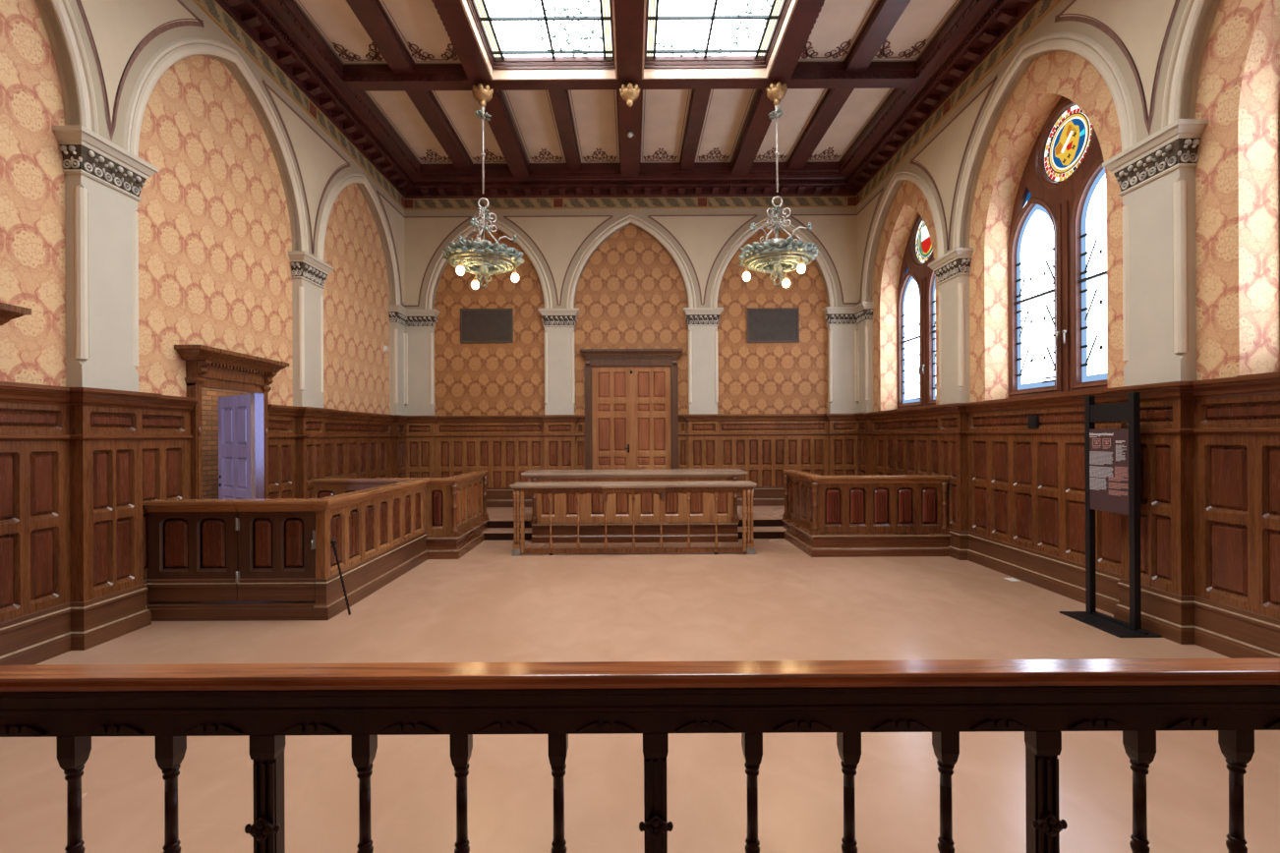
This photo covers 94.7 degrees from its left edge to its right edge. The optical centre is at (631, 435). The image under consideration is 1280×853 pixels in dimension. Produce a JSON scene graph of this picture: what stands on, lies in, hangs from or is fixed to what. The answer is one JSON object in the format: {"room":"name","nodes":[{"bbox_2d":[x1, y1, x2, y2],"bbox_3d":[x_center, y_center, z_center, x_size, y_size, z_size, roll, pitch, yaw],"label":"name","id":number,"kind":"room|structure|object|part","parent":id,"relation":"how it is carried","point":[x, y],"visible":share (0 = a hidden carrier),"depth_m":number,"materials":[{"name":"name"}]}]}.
{"room":"courtroom","nodes":[
{"label":"courtroom","id":0,"kind":"room"},
{"bbox_2d":[0,0,408,665],"bbox_3d":[-4.218,-1.436,4.760,0.249,6.121,12.560,0,0,0],"label":"wall","id":1,"kind":"structure","parent":0,"point":[164,182],"depth_m":5.20,"materials":[{"name":"paper"}]},
{"bbox_2d":[0,302,31,325],"bbox_3d":[-4.183,0.383,3.272,0.250,2.480,1.445,0,0,0],"label":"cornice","id":2,"kind":"structure","parent":1,"relation":"in","point":[8,312],"depth_m":3.89,"materials":[{"name":"brown wood"}]},
{"bbox_3d":[-4.234,-3.212,3.255,0.108,1.790,2.780,0,0,0],"label":"arch moulding","id":3,"kind":"part","parent":1,"relation":"part of","materials":[{"name":"paint"}]},
{"bbox_3d":[-4.198,1.443,4.710,0.138,0.360,12.420,0,0,0],"label":"skirting","id":4,"kind":"part","parent":1,"relation":"part of","materials":[{"name":"brown wood"}]},
{"bbox_3d":[-4.196,-0.162,4.709,0.220,0.400,12.422,0,0,0],"label":"dado rail","id":5,"kind":"part","parent":1,"relation":"part of","materials":[{"name":"brown wood"}]},
{"bbox_3d":[-4.234,-3.212,6.265,0.108,1.790,2.780,0,0,0],"label":"arch moulding","id":6,"kind":"part","parent":1,"relation":"part of","materials":[{"name":"paint"}]},
{"bbox_2d":[146,600,315,621],"bbox_3d":[-3.517,1.549,5.212,1.470,0.140,0.116,0,0,0],"label":"sill","id":7,"kind":"structure","parent":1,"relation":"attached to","point":[160,610],"depth_m":5.15,"materials":[{"name":"brown wood"}]},
{"bbox_2d":[142,499,240,601],"bbox_3d":[-3.862,1.016,5.220,0.785,0.890,0.170,0,0,0],"label":"partition panel","id":8,"kind":"object","parent":7,"relation":"on","point":[194,544],"visible":0.98,"depth_m":5.19,"materials":[{"name":"brown wood"}]},
{"bbox_3d":[-4.027,0.956,5.207,0.207,0.420,0.017,0,0,0],"label":"panel","id":9,"kind":"part","parent":8,"relation":"part of","materials":[{"name":"brown wood"}]},
{"bbox_3d":[-3.864,0.621,5.220,0.785,0.100,0.170,0,0,0],"label":"cap rail","id":10,"kind":"part","parent":8,"relation":"part of","materials":[{"name":"brown wood"}]},
{"bbox_3d":[-3.860,1.356,5.188,0.785,0.190,0.044,0,0,0],"label":"board","id":11,"kind":"part","parent":8,"relation":"part of","materials":[{"name":"brown wood"}]},
{"bbox_3d":[-3.697,0.954,5.207,0.207,0.420,0.017,0,0,0],"label":"panel","id":12,"kind":"part","parent":8,"relation":"part of","materials":[{"name":"brown wood"}]},
{"bbox_2d":[233,498,320,601],"bbox_3d":[-3.130,1.012,5.220,0.700,0.890,0.170,0,0,0],"label":"gate","id":13,"kind":"object","parent":7,"relation":"on","point":[276,537],"visible":0.99,"depth_m":5.19,"materials":[{"name":"brown wood"}]},
{"bbox_3d":[-3.260,0.952,5.207,0.152,0.420,0.017,0,0,0],"label":"panel","id":14,"kind":"part","parent":13,"relation":"part of","materials":[{"name":"brown wood"}]},
{"bbox_3d":[-3.120,1.352,5.188,0.675,0.190,0.044,0,0,0],"label":"board","id":15,"kind":"part","parent":13,"relation":"part of","materials":[{"name":"brown wood"}]},
{"bbox_3d":[-3.124,0.617,5.220,0.675,0.100,0.170,0,0,0],"label":"cap rail","id":16,"kind":"part","parent":13,"relation":"part of","materials":[{"name":"brown wood"}]},
{"bbox_3d":[-2.985,0.950,5.207,0.152,0.420,0.017,0,0,0],"label":"panel","id":17,"kind":"part","parent":13,"relation":"part of","materials":[{"name":"brown wood"}]},
{"bbox_3d":[-4.234,-3.212,9.275,0.108,1.790,2.780,0,0,0],"label":"arch moulding","id":18,"kind":"part","parent":1,"relation":"part of","materials":[{"name":"paint"}]},
{"bbox_2d":[383,346,388,351],"bbox_3d":[-4.293,-1.516,10.315,0.050,0.100,0.090,0,0,0],"label":"sensor","id":19,"kind":"object","parent":1,"relation":"attached to","point":[385,348],"visible":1,"depth_m":10.27,"materials":[{"name":"white plastic"}]},
{"bbox_2d":[201,387,254,499],"bbox_3d":[-5.465,0.030,7.400,2.270,3.200,5.600,0,0,0],"label":"wall","id":20,"kind":"structure","parent":0,"point":[209,396],"depth_m":9.25,"materials":[{"name":"brick"}]},
{"bbox_2d":[174,345,289,499],"bbox_3d":[-4.312,0.384,6.562,0.833,2.480,2.032,0,0,-25],"label":"door","id":21,"kind":"structure","parent":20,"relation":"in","point":[243,420],"depth_m":6.76,"materials":[{"name":"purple wood"}]},
{"bbox_3d":[-4.250,0.498,6.282,0.115,2.250,1.175,0,0,0],"label":"casing","id":22,"kind":"part","parent":21,"relation":"part of","materials":[{"name":"brown wood"}]},
{"bbox_2d":[214,0,1039,198],"bbox_3d":[-0.026,-4.680,4.760,8.620,0.560,12.560,0,0,0],"label":"ceiling","id":23,"kind":"structure","parent":0,"point":[397,79],"depth_m":8.37,"materials":[{"name":"paint"}]},
{"bbox_2d":[441,83,524,289],"bbox_3d":[-1.953,-3.262,7.753,1.069,2.668,1.025,0,0,0],"label":"chandelier","id":24,"kind":"object","parent":23,"relation":"hanging from","point":[482,93],"visible":1,"depth_m":7.66,"materials":[{"name":"gold metal"}]},
{"bbox_3d":[-2.146,-2.068,7.390,0.098,0.116,0.096,0,0,0],"label":"bulb","id":25,"kind":"part","parent":24,"relation":"part of","materials":[{"name":"white glass"}]},
{"bbox_3d":[-2.146,-2.068,8.100,0.098,0.116,0.096,0,0,0],"label":"bulb","id":26,"kind":"part","parent":24,"relation":"part of","materials":[{"name":"white glass"}]},
{"bbox_3d":[-1.951,-3.751,7.745,0.064,1.150,0.061,0,0,0],"label":"rod","id":27,"kind":"part","parent":24,"relation":"part of","materials":[{"name":"silver metal"}]},
{"bbox_3d":[-1.531,-2.072,7.745,0.098,0.116,0.096,0,0,0],"label":"bulb","id":28,"kind":"part","parent":24,"relation":"part of","materials":[{"name":"white glass"}]},
{"bbox_2d":[460,0,617,80],"bbox_3d":[-1.000,-4.751,4.760,1.672,0.288,5.800,0,0,0],"label":"window","id":29,"kind":"structure","parent":23,"relation":"attached to","point":[516,39],"depth_m":7.19,"materials":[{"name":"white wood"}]},
{"bbox_3d":[-1.001,-4.870,4.760,1.512,0.008,5.760,0,0,0],"label":"border glass","id":30,"kind":"part","parent":29,"relation":"part of","materials":[{"name":"glass"}]},
{"bbox_3d":[-1.001,-4.885,4.760,1.672,0.020,5.800,0,0,0],"label":"pane","id":31,"kind":"part","parent":29,"relation":"part of","materials":[{"name":"glass"}]},
{"bbox_2d":[619,82,639,107],"bbox_3d":[-0.025,-4.462,7.745,0.268,0.290,0.268,0,0,21],"label":"boss","id":32,"kind":"object","parent":23,"relation":"attached to","point":[629,92],"visible":1,"depth_m":7.68,"materials":[{"name":"gold metal"}]},
{"bbox_2d":[627,131,633,137],"bbox_3d":[-0.025,-4.572,8.980,0.100,0.070,0.098,0,0,0],"label":"smoke detector","id":33,"kind":"object","parent":23,"relation":"attached to","point":[629,134],"visible":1,"depth_m":8.95,"materials":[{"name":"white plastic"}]},
{"bbox_2d":[641,0,798,79],"bbox_3d":[0.948,-4.761,4.760,1.672,0.288,5.800,0,0,0],"label":"window","id":34,"kind":"structure","parent":23,"relation":"attached to","point":[683,39],"depth_m":7.21,"materials":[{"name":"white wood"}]},
{"bbox_3d":[0.947,-4.895,4.760,1.672,0.020,5.800,0,0,0],"label":"pane","id":35,"kind":"part","parent":34,"relation":"part of","materials":[{"name":"glass"}]},
{"bbox_3d":[0.947,-4.880,4.760,1.512,0.008,5.760,0,0,0],"label":"border glass","id":36,"kind":"part","parent":34,"relation":"part of","materials":[{"name":"glass"}]},
{"bbox_2d":[738,81,818,288],"bbox_3d":[1.917,-3.284,7.737,1.069,2.668,1.025,0,0,0],"label":"chandelier","id":37,"kind":"object","parent":23,"relation":"hanging from","point":[806,253],"visible":1,"depth_m":7.65,"materials":[{"name":"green metal"}]},
{"bbox_3d":[1.508,-2.088,7.745,0.098,0.116,0.096,0,0,0],"label":"bulb","id":38,"kind":"part","parent":37,"relation":"part of","materials":[{"name":"white glass"}]},
{"bbox_3d":[1.909,-3.773,7.745,0.064,1.150,0.061,0,0,0],"label":"rod","id":39,"kind":"part","parent":37,"relation":"part of","materials":[{"name":"brown metal"}]},
{"bbox_3d":[2.123,-2.092,8.100,0.098,0.116,0.096,0,0,0],"label":"bulb","id":40,"kind":"part","parent":37,"relation":"part of","materials":[{"name":"white glass"}]},
{"bbox_3d":[2.123,-2.092,7.390,0.098,0.116,0.096,0,0,0],"label":"bulb","id":41,"kind":"part","parent":37,"relation":"part of","materials":[{"name":"white glass"}]},
{"bbox_2d":[404,196,859,507],"bbox_3d":[-0.008,-1.460,10.940,8.620,6.120,0.249,0,0,0],"label":"wall","id":42,"kind":"structure","parent":0,"point":[595,272],"depth_m":11.01,"materials":[{"name":"paint"}]},
{"bbox_2d":[460,308,513,343],"bbox_3d":[-2.711,-2.053,11.023,0.980,0.635,0.035,0,0,0],"label":"wall plaque","id":43,"kind":"object","parent":42,"relation":"attached to","point":[477,325],"visible":1,"depth_m":11.02,"materials":[{"name":"stone"}]},
{"bbox_3d":[-2.658,-3.204,10.946,2.370,1.757,0.108,0,0,0],"label":"arch moulding","id":44,"kind":"part","parent":42,"relation":"part of","materials":[{"name":"paint"}]},
{"bbox_3d":[-0.018,-3.223,10.946,2.420,1.767,0.108,0,0,0],"label":"arch moulding","id":45,"kind":"part","parent":42,"relation":"part of","materials":[{"name":"paint"}]},
{"bbox_2d":[579,349,683,469],"bbox_3d":[-0.001,-0.138,10.940,1.900,2.915,0.200,0,0,0],"label":"door","id":46,"kind":"structure","parent":42,"relation":"in","point":[631,395],"depth_m":10.98,"materials":[{"name":"brown wood"}]},
{"bbox_3d":[-0.001,-0.185,10.925,8.380,0.400,0.220,0,0,0],"label":"dado rail","id":47,"kind":"part","parent":42,"relation":"part of","materials":[{"name":"brown wood"}]},
{"bbox_3d":[0.006,1.140,10.936,8.380,0.360,0.138,0,0,0],"label":"skirting","id":48,"kind":"part","parent":42,"relation":"part of","materials":[{"name":"brown wood"}]},
{"bbox_2d":[746,307,799,343],"bbox_3d":[2.639,-2.062,11.023,0.970,0.635,0.035,0,0,0],"label":"wall plaque","id":49,"kind":"object","parent":42,"relation":"attached to","point":[769,324],"visible":1,"depth_m":11.02,"materials":[{"name":"stone"}]},
{"bbox_3d":[2.622,-3.233,10.946,2.370,1.757,0.108,0,0,0],"label":"arch moulding","id":50,"kind":"part","parent":42,"relation":"part of","materials":[{"name":"paint"}]},
{"bbox_2d":[0,538,1279,852],"bbox_3d":[0.009,1.660,4.760,8.820,0.120,12.760,0,0,0],"label":"floor","id":51,"kind":"structure","parent":0,"point":[780,602],"depth_m":3.00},
{"bbox_2d":[330,539,350,615],"bbox_3d":[-2.601,1.266,5.272,0.165,0.688,0.050,0,0,-34],"label":"rod","id":52,"kind":"object","parent":51,"relation":"on","point":[332,542],"visible":1,"depth_m":5.26,"materials":[{"name":"metal"}]},
{"bbox_3d":[-2.650,0.956,5.240,0.052,0.067,0.050,0,0,0],"label":"knob","id":53,"kind":"part","parent":52,"relation":"part of","materials":[{"name":"metal"}]},
{"bbox_2d":[311,478,429,620],"bbox_3d":[-2.724,1.090,6.418,0.170,1.050,2.565,0,0,0],"label":"wall","id":54,"kind":"structure","parent":51,"relation":"on","point":[378,533],"depth_m":5.96,"materials":[{"name":"brown wood"}]},
{"bbox_3d":[-2.711,0.959,5.412,0.017,0.440,0.216,0,0,0],"label":"panel","id":55,"kind":"part","parent":54,"relation":"part of","materials":[{"name":"brown wood"}]},
{"bbox_3d":[-2.711,0.959,5.756,0.017,0.440,0.216,0,0,0],"label":"panel","id":56,"kind":"part","parent":54,"relation":"part of","materials":[{"name":"brown wood"}]},
{"bbox_3d":[-2.711,0.959,6.101,0.017,0.440,0.216,0,0,0],"label":"panel","id":57,"kind":"part","parent":54,"relation":"part of","materials":[{"name":"brown wood"}]},
{"bbox_3d":[-2.736,1.130,6.443,0.085,0.970,2.514,0,0,0],"label":"frame","id":58,"kind":"part","parent":54,"relation":"part of","materials":[{"name":"brown wood"}]},
{"bbox_3d":[-2.727,0.615,6.418,0.170,0.100,2.565,0,0,0],"label":"cap rail","id":59,"kind":"part","parent":54,"relation":"part of","materials":[{"name":"brown wood"}]},
{"bbox_3d":[-2.711,0.959,6.445,0.017,0.440,0.216,0,0,0],"label":"panel","id":60,"kind":"part","parent":54,"relation":"part of","materials":[{"name":"brown wood"}]},
{"bbox_3d":[-2.711,0.959,6.789,0.017,0.440,0.216,0,0,0],"label":"panel","id":61,"kind":"part","parent":54,"relation":"part of","materials":[{"name":"brown wood"}]},
{"bbox_3d":[-2.711,0.959,7.134,0.017,0.440,0.216,0,0,0],"label":"panel","id":62,"kind":"part","parent":54,"relation":"part of","materials":[{"name":"brown wood"}]},
{"bbox_3d":[-2.711,0.959,7.478,0.017,0.440,0.216,0,0,0],"label":"panel","id":63,"kind":"part","parent":54,"relation":"part of","materials":[{"name":"brown wood"}]},
{"bbox_2d":[311,470,489,559],"bbox_3d":[-3.264,1.093,8.565,2.000,1.050,1.730,0,0,0],"label":"wooden partition","id":64,"kind":"object","parent":51,"relation":"on","point":[456,515],"visible":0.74,"depth_m":7.79,"materials":[{"name":"brown wood"}]},
{"bbox_3d":[-4.047,0.974,7.792,0.207,0.455,0.047,0,0,0],"label":"panel","id":65,"kind":"part","parent":64,"relation":"part of","materials":[{"name":"red wood"}]},
{"bbox_3d":[-3.310,0.991,8.610,1.910,0.685,1.640,0,0,0],"label":"frame","id":66,"kind":"part","parent":64,"relation":"part of","materials":[{"name":"brown wood"}]},
{"bbox_3d":[-3.284,0.618,8.582,1.965,0.100,1.695,0,0,0],"label":"cap rail","id":67,"kind":"part","parent":64,"relation":"part of","materials":[{"name":"brown wood"}]},
{"bbox_3d":[-2.575,0.966,7.792,0.112,0.455,0.047,0,0,0],"label":"panel","id":68,"kind":"part","parent":64,"relation":"part of","materials":[{"name":"red wood"}]},
{"bbox_3d":[-2.371,0.965,8.018,0.017,0.455,0.168,0,0,0],"label":"panel","id":69,"kind":"part","parent":64,"relation":"part of","materials":[{"name":"orange wood"}]},
{"bbox_3d":[-2.371,0.965,8.314,0.017,0.455,0.168,0,0,0],"label":"panel","id":70,"kind":"part","parent":64,"relation":"part of","materials":[{"name":"orange wood"}]},
{"bbox_3d":[-2.371,0.965,8.610,0.017,0.455,0.168,0,0,0],"label":"panel","id":71,"kind":"part","parent":64,"relation":"part of","materials":[{"name":"orange wood"}]},
{"bbox_3d":[-2.371,0.965,8.906,0.017,0.455,0.168,0,0,0],"label":"panel","id":72,"kind":"part","parent":64,"relation":"part of","materials":[{"name":"orange wood"}]},
{"bbox_3d":[-2.371,0.965,9.202,0.017,0.455,0.168,0,0,0],"label":"panel","id":73,"kind":"part","parent":64,"relation":"part of","materials":[{"name":"orange wood"}]},
{"bbox_2d":[510,480,756,556],"bbox_3d":[0.024,1.125,8.055,3.295,0.950,0.550,0,0,0],"label":"balustrade","id":74,"kind":"object","parent":51,"relation":"on","point":[550,489],"visible":1,"depth_m":7.92,"materials":[{"name":"brown wood"}]},
{"bbox_3d":[-1.526,1.173,7.945,0.155,0.870,0.110,0,0,0],"label":"post","id":75,"kind":"part","parent":74,"relation":"part of","materials":[{"name":"brown wood"}]},
{"bbox_3d":[0.026,1.546,7.950,3.035,0.063,0.060,0,0,0],"label":"foot rail","id":76,"kind":"part","parent":74,"relation":"part of","materials":[{"name":"brown wood"}]},
{"bbox_3d":[1.574,1.156,7.945,0.155,0.870,0.110,0,0,0],"label":"post","id":77,"kind":"part","parent":74,"relation":"part of","materials":[{"name":"brown wood"}]},
{"bbox_2d":[482,506,786,540],"bbox_3d":[0.008,1.460,9.399,8.520,0.280,3.222,0,0,0],"label":"platform","id":78,"kind":"object","parent":51,"relation":"on","point":[768,523],"visible":0.16,"depth_m":9.39,"materials":[{"name":"brown wood"}]},
{"bbox_2d":[521,468,748,543],"bbox_3d":[0.046,1.075,9.180,3.380,1.050,0.760,0,0,0],"label":"bench","id":79,"kind":"object","parent":78,"relation":"on","point":[702,507],"visible":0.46,"depth_m":8.90,"materials":[{"name":"brown wood"}]},
{"bbox_3d":[-1.263,0.959,8.902,0.156,0.455,0.047,0,0,0],"label":"panel","id":80,"kind":"part","parent":79,"relation":"part of","materials":[{"name":"brown wood"}]},
{"bbox_3d":[-0.889,0.956,8.902,0.156,0.455,0.047,0,0,0],"label":"panel","id":81,"kind":"part","parent":79,"relation":"part of","materials":[{"name":"brown wood"}]},
{"bbox_3d":[-0.515,0.954,8.902,0.156,0.455,0.047,0,0,0],"label":"panel","id":82,"kind":"part","parent":79,"relation":"part of","materials":[{"name":"brown wood"}]},
{"bbox_3d":[-0.142,0.952,8.902,0.156,0.455,0.047,0,0,0],"label":"panel","id":83,"kind":"part","parent":79,"relation":"part of","materials":[{"name":"brown wood"}]},
{"bbox_3d":[0.045,0.972,9.210,3.080,0.685,0.620,0,0,0],"label":"frame","id":84,"kind":"part","parent":79,"relation":"part of","materials":[{"name":"brown wood"}]},
{"bbox_3d":[0.232,0.950,8.902,0.156,0.455,0.047,0,0,0],"label":"panel","id":85,"kind":"part","parent":79,"relation":"part of","materials":[{"name":"brown wood"}]},
{"bbox_3d":[0.606,0.948,8.902,0.156,0.455,0.047,0,0,0],"label":"panel","id":86,"kind":"part","parent":79,"relation":"part of","materials":[{"name":"brown wood"}]},
{"bbox_3d":[0.980,0.946,8.902,0.156,0.455,0.047,0,0,0],"label":"panel","id":87,"kind":"part","parent":79,"relation":"part of","materials":[{"name":"brown wood"}]},
{"bbox_3d":[1.353,0.944,8.902,0.156,0.455,0.047,0,0,0],"label":"panel","id":88,"kind":"part","parent":79,"relation":"part of","materials":[{"name":"brown wood"}]},
{"bbox_2d":[0,657,1279,852],"bbox_3d":[0.006,1.100,1.523,8.340,1.000,0.100,0,0,0],"label":"rail","id":89,"kind":"object","parent":51,"relation":"on","point":[1236,698],"visible":1,"depth_m":1.49,"materials":[{"name":"brown wood"}]},
{"bbox_3d":[-0.931,1.182,1.513,0.064,0.846,0.046,0,0,0],"label":"post","id":90,"kind":"part","parent":89,"relation":"part of","materials":[{"name":"brown wood"}]},
{"bbox_3d":[0.003,0.617,1.523,8.340,0.034,0.100,0,0,0],"label":"rail","id":91,"kind":"part","parent":89,"relation":"part of","materials":[{"name":"brown wood"}]},
{"bbox_3d":[0.062,1.177,1.513,0.064,0.846,0.046,0,0,0],"label":"post","id":92,"kind":"part","parent":89,"relation":"part of","materials":[{"name":"brown wood"}]},
{"bbox_3d":[1.056,1.171,1.513,0.064,0.846,0.046,0,0,0],"label":"post","id":93,"kind":"part","parent":89,"relation":"part of","materials":[{"name":"brown wood"}]},
{"bbox_2d":[781,469,950,557],"bbox_3d":[3.261,1.057,8.480,1.830,1.050,1.560,0,0,0],"label":"wooden partition","id":94,"kind":"object","parent":51,"relation":"on","point":[893,515],"visible":0.99,"depth_m":7.79,"materials":[{"name":"brown wood"}]},
{"bbox_3d":[2.452,0.938,9.020,0.017,0.455,0.192,0,0,0],"label":"panel","id":95,"kind":"part","parent":94,"relation":"part of","materials":[{"name":"brown wood"}]},
{"bbox_3d":[2.452,0.938,8.690,0.017,0.455,0.192,0,0,0],"label":"panel","id":96,"kind":"part","parent":94,"relation":"part of","materials":[{"name":"brown wood"}]},
{"bbox_3d":[2.452,0.938,8.360,0.017,0.455,0.192,0,0,0],"label":"panel","id":97,"kind":"part","parent":94,"relation":"part of","materials":[{"name":"brown wood"}]},
{"bbox_3d":[2.452,0.938,8.030,0.017,0.455,0.192,0,0,0],"label":"panel","id":98,"kind":"part","parent":94,"relation":"part of","materials":[{"name":"brown wood"}]},
{"bbox_3d":[2.669,0.937,7.792,0.180,0.455,0.047,0,0,0],"label":"panel","id":99,"kind":"part","parent":94,"relation":"part of","materials":[{"name":"red wood"}]},
{"bbox_3d":[2.987,0.935,7.792,0.180,0.455,0.047,0,0,0],"label":"panel","id":100,"kind":"part","parent":94,"relation":"part of","materials":[{"name":"red wood"}]},
{"bbox_3d":[3.276,0.582,8.498,1.795,0.100,1.525,0,0,0],"label":"cap rail","id":101,"kind":"part","parent":94,"relation":"part of","materials":[{"name":"brown wood"}]},
{"bbox_3d":[3.305,0.954,8.525,1.740,0.685,1.470,0,0,0],"label":"frame","id":102,"kind":"part","parent":94,"relation":"part of","materials":[{"name":"brown wood"}]},
{"bbox_3d":[3.305,0.933,7.792,0.180,0.455,0.047,0,0,0],"label":"panel","id":103,"kind":"part","parent":94,"relation":"part of","materials":[{"name":"red wood"}]},
{"bbox_3d":[3.623,0.932,7.792,0.180,0.455,0.047,0,0,0],"label":"panel","id":104,"kind":"part","parent":94,"relation":"part of","materials":[{"name":"red wood"}]},
{"bbox_3d":[3.941,0.930,7.792,0.180,0.455,0.047,0,0,0],"label":"panel","id":105,"kind":"part","parent":94,"relation":"part of","materials":[{"name":"red wood"}]},
{"bbox_2d":[1003,578,1020,581],"bbox_3d":[4.159,1.575,6.450,0.100,0.004,0.140,0,0,0],"label":"notice","id":106,"kind":"object","parent":51,"relation":"on","point":[1009,579],"visible":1,"depth_m":6.44,"materials":[{"name":"white paper"}]},
{"bbox_2d":[1059,392,1162,638],"bbox_3d":[3.968,0.616,4.925,0.330,1.925,0.650,0,0,0],"label":"stand","id":107,"kind":"object","parent":51,"relation":"on","point":[1112,455],"visible":1,"depth_m":4.90,"materials":[{"name":"black metal"}]},
{"bbox_3d":[4.038,0.608,5.195,0.050,1.911,0.050,0,0,0],"label":"post","id":108,"kind":"part","parent":107,"relation":"part of","materials":[{"name":"black metal"}]},
{"bbox_3d":[4.031,0.293,4.965,0.032,0.700,0.450,0,0,0],"label":"text panel","id":109,"kind":"part","parent":107,"relation":"part of","materials":[{"name":"brown plastic"}]},
{"bbox_3d":[3.974,1.563,4.925,0.330,0.030,0.650,0,0,0],"label":"plate","id":110,"kind":"part","parent":107,"relation":"part of","materials":[{"name":"black metal"}]},
{"bbox_3d":[4.038,0.608,4.735,0.050,1.911,0.050,0,0,0],"label":"post","id":111,"kind":"part","parent":107,"relation":"part of","materials":[{"name":"black metal"}]},
{"bbox_2d":[854,0,1279,658],"bbox_3d":[4.344,-1.484,4.760,0.535,6.120,12.560,0,0,0],"label":"wall","id":112,"kind":"structure","parent":0,"point":[1180,98],"depth_m":4.95,"materials":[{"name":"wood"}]},
{"bbox_3d":[4.198,-3.258,9.275,0.108,1.790,2.780,0,0,0],"label":"arch moulding","id":113,"kind":"part","parent":112,"relation":"part of","materials":[{"name":"paint"}]},
{"bbox_2d":[896,213,935,408],"bbox_3d":[4.606,-2.031,9.275,0.146,3.218,1.860,0,0,0],"label":"window","id":114,"kind":"structure","parent":112,"relation":"in","point":[915,307],"depth_m":9.59,"materials":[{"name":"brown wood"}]},
{"bbox_3d":[4.658,-1.606,9.785,0.001,2.131,0.720,0,0,0],"label":"border glass","id":115,"kind":"part","parent":114,"relation":"part of","materials":[{"name":"glass"}]},
{"bbox_3d":[4.666,-1.606,9.785,0.010,2.161,0.750,0,0,0],"label":"pane","id":116,"kind":"part","parent":114,"relation":"part of","materials":[{"name":"glass"}]},
{"bbox_3d":[4.562,-1.041,9.275,0.048,0.153,0.142,0,0,0],"label":"handle","id":117,"kind":"part","parent":114,"relation":"part of","materials":[{"name":"metal"}]},
{"bbox_3d":[4.658,-1.606,8.765,0.001,2.131,0.720,0,0,0],"label":"border glass","id":118,"kind":"part","parent":114,"relation":"part of","materials":[{"name":"glass"}]},
{"bbox_3d":[4.666,-1.606,8.765,0.010,2.161,0.750,0,0,0],"label":"pane","id":119,"kind":"part","parent":114,"relation":"part of","materials":[{"name":"glass"}]},
{"bbox_2d":[1028,415,1039,428],"bbox_3d":[4.266,-0.143,6.270,0.026,0.130,0.140,0,0,0],"label":"wall box","id":120,"kind":"object","parent":112,"relation":"attached to","point":[1033,421],"visible":1,"depth_m":6.24,"materials":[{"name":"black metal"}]},
{"bbox_3d":[4.453,-0.400,6.265,0.330,0.050,1.850,0,0,0],"label":"window sill","id":121,"kind":"part","parent":112,"relation":"part of","materials":[{"name":"brown wood"}]},
{"bbox_3d":[4.198,-3.258,6.265,0.108,1.790,2.780,0,0,0],"label":"arch moulding","id":122,"kind":"part","parent":112,"relation":"part of","materials":[{"name":"paint"}]},
{"bbox_2d":[1007,96,1107,398],"bbox_3d":[4.606,-2.031,6.265,0.146,3.218,1.860,0,0,0],"label":"window","id":123,"kind":"structure","parent":112,"relation":"in","point":[1057,258],"depth_m":6.33,"materials":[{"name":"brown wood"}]},
{"bbox_2d":[1023,191,1031,207],"bbox_3d":[4.648,-2.676,6.265,0.004,0.460,1.600,0,0,0],"label":"window pane","id":124,"kind":"object","parent":123,"relation":"attached to","point":[1027,195],"depth_m":6.93,"materials":[{"name":"blue glass"}]},
{"bbox_3d":[4.658,-1.606,6.775,0.001,2.131,0.720,0,0,0],"label":"border glass","id":125,"kind":"part","parent":123,"relation":"part of","materials":[{"name":"glass"}]},
{"bbox_3d":[4.666,-1.606,6.775,0.010,2.161,0.750,0,0,0],"label":"pane","id":126,"kind":"part","parent":123,"relation":"part of","materials":[{"name":"glass"}]},
{"bbox_3d":[4.562,-1.041,6.265,0.048,0.153,0.142,0,0,0],"label":"handle","id":127,"kind":"part","parent":123,"relation":"part of","materials":[{"name":"metal"}]},
{"bbox_3d":[4.658,-1.606,5.755,0.001,2.131,0.720,0,0,0],"label":"border glass","id":128,"kind":"part","parent":123,"relation":"part of","materials":[{"name":"glass"}]},
{"bbox_3d":[4.666,-1.606,5.755,0.010,2.161,0.750,0,0,0],"label":"pane","id":129,"kind":"part","parent":123,"relation":"part of","materials":[{"name":"glass"}]},
{"bbox_3d":[4.194,-0.208,4.709,0.220,0.400,12.422,0,0,0],"label":"dado rail","id":130,"kind":"part","parent":112,"relation":"part of","materials":[{"name":"brown wood"}]},
{"bbox_3d":[4.214,1.397,4.710,0.138,0.360,12.420,0,0,0],"label":"skirting","id":131,"kind":"part","parent":112,"relation":"part of","materials":[{"name":"brown wood"}]},
{"bbox_3d":[4.198,-3.258,3.255,0.108,1.790,2.780,0,0,0],"label":"arch moulding","id":132,"kind":"part","parent":112,"relation":"part of","materials":[{"name":"paint"}]},
{"bbox_3d":[4.453,-0.400,3.255,0.330,0.050,1.850,0,0,0],"label":"window sill","id":133,"kind":"part","parent":112,"relation":"part of","materials":[{"name":"brown wood"}]}
]}

